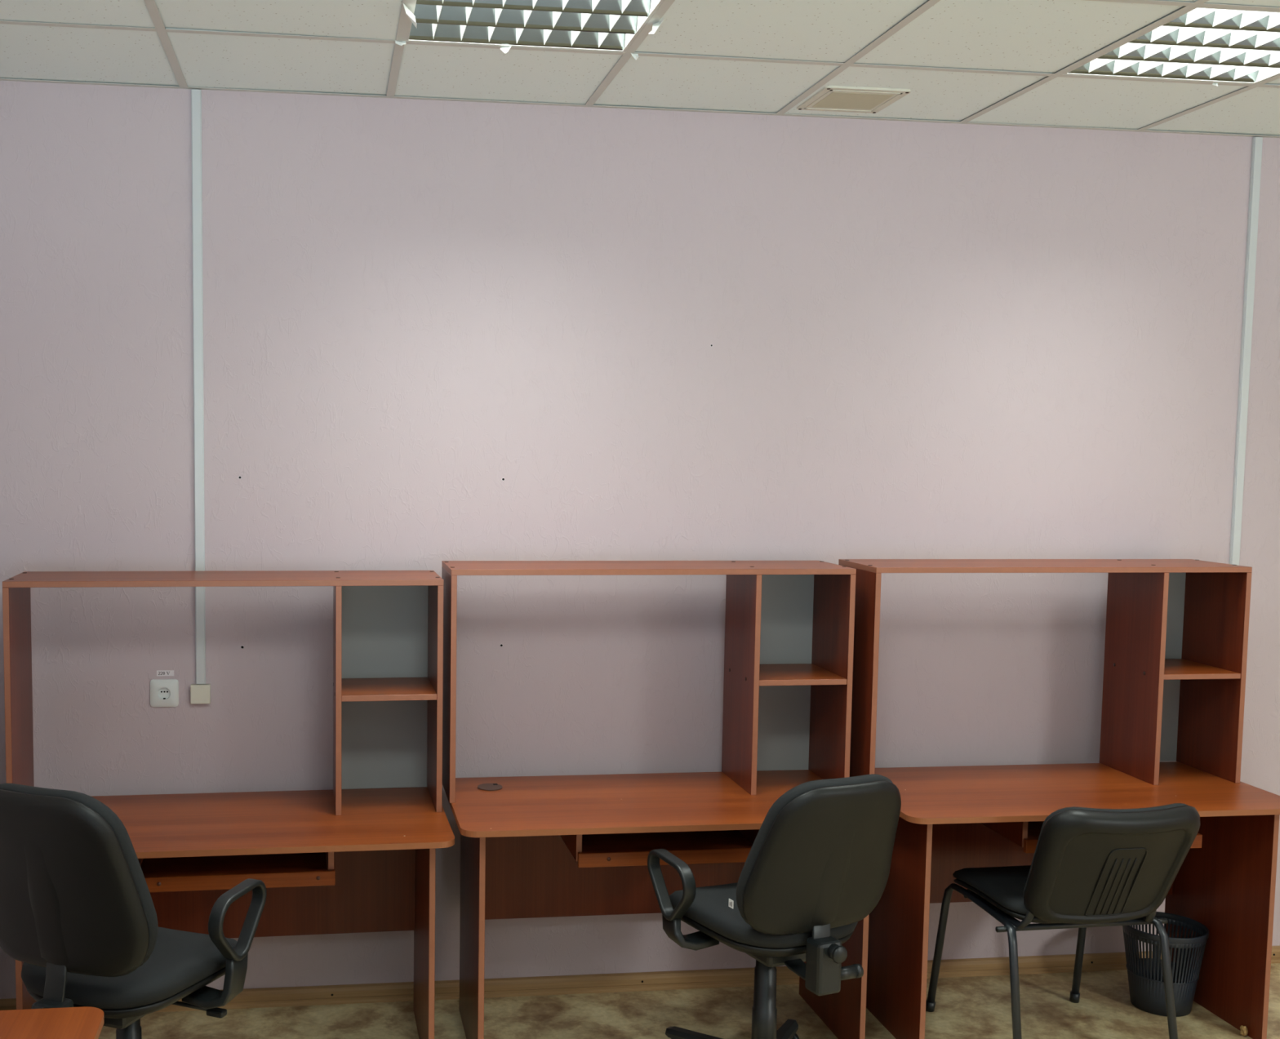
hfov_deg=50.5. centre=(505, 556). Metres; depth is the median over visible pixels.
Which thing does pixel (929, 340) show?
wall
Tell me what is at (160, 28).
grid
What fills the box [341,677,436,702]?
shelf
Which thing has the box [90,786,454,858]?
countertop
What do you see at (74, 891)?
backrest cushion
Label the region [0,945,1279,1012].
baseboard
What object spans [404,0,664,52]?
ceiling lamp
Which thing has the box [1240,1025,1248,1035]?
scrap
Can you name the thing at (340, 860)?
computer desk
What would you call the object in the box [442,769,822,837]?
countertop
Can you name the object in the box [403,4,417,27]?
scrap
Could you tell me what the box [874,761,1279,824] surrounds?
countertop
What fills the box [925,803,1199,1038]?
chair
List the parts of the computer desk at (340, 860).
panel, modesty panel, panel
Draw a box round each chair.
[0,782,266,1038]
[647,773,901,1038]
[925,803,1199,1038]
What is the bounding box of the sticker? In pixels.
[156,670,173,675]
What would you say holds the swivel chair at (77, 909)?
on the floor
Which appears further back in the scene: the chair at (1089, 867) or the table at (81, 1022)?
the chair at (1089, 867)
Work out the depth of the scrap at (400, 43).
3.45 m
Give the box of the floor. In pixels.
[97,963,1279,1038]
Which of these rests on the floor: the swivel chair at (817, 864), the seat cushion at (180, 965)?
the swivel chair at (817, 864)
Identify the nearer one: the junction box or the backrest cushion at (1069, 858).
the backrest cushion at (1069, 858)
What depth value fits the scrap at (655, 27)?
3.26 m
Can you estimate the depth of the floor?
4.13 m
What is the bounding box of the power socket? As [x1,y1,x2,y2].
[150,679,178,706]
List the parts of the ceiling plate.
panel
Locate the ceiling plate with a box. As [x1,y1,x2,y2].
[796,85,911,113]
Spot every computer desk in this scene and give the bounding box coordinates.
[2,570,454,1038]
[441,560,869,1038]
[838,559,1279,1038]
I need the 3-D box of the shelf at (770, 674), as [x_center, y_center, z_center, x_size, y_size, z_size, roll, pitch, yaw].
[0.856,0.359,4.103,0.270,0.016,0.287,0,5,-8]
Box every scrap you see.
[395,40,406,45]
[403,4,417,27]
[500,45,511,53]
[631,53,638,60]
[648,18,664,34]
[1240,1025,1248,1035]
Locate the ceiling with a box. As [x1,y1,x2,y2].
[0,0,1279,135]
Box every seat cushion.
[21,926,237,1008]
[669,882,857,948]
[952,865,1031,915]
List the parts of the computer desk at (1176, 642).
panel, modesty panel, panel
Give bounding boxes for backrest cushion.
[0,782,158,966]
[736,773,892,924]
[1023,803,1187,894]
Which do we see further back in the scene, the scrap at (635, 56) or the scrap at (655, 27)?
the scrap at (635, 56)
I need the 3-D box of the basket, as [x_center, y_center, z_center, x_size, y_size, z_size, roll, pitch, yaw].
[2.075,1.290,4.250,0.248,0.264,0.248,0,5,-8]
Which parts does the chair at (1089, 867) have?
leg frame, leg frame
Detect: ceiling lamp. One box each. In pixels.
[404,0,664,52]
[1063,7,1279,84]
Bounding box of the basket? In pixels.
[1122,911,1208,1017]
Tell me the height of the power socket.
0.084 m
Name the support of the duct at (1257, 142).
attached to the wall
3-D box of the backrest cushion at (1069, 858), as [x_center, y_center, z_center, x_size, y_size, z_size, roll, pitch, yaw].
[1.658,0.835,3.697,0.434,0.345,0.196,0,5,-9]
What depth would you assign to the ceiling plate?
3.96 m
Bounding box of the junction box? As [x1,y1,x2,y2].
[190,684,210,704]
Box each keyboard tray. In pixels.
[140,852,335,892]
[577,830,752,867]
[1023,821,1202,853]
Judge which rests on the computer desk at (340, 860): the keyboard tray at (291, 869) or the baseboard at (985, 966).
the keyboard tray at (291, 869)
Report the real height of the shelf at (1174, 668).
0.016 m
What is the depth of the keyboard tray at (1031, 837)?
3.94 m
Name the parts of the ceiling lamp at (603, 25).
louvre blade, louvre blade, louvre blade, louvre blade, louvre blade, louvre blade, louvre blade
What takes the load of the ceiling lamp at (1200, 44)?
attached to the ceiling
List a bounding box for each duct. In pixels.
[191,88,205,684]
[1229,137,1262,565]
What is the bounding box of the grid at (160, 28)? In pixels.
[0,0,1279,137]
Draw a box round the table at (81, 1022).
[0,1006,104,1038]
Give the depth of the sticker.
4.07 m
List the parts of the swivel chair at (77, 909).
height lever, armrest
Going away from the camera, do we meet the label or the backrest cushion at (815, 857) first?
the backrest cushion at (815, 857)
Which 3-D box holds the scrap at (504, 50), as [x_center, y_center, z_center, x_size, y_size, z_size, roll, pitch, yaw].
[0.001,-1.312,3.484,0.029,0.021,0.016,1,5,6]
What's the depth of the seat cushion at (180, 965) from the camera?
3.01 m
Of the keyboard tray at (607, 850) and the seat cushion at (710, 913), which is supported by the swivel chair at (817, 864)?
the seat cushion at (710, 913)
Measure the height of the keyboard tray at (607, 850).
0.040 m
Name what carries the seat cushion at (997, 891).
on the chair at (1089, 867)
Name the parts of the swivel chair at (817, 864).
armrest, leg, leg, adjustment knob, tension handle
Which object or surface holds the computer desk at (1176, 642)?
on the floor
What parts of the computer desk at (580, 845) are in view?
panel, modesty panel, panel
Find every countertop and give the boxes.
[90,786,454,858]
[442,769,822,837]
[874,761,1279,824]
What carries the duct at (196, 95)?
attached to the wall
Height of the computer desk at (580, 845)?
1.396 m
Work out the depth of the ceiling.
3.60 m
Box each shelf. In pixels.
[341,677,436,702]
[759,663,847,685]
[1164,658,1240,679]
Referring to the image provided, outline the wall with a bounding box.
[0,80,1279,999]
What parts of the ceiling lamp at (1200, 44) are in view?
louvre blade, louvre blade, louvre blade, louvre blade, louvre blade, louvre blade, louvre blade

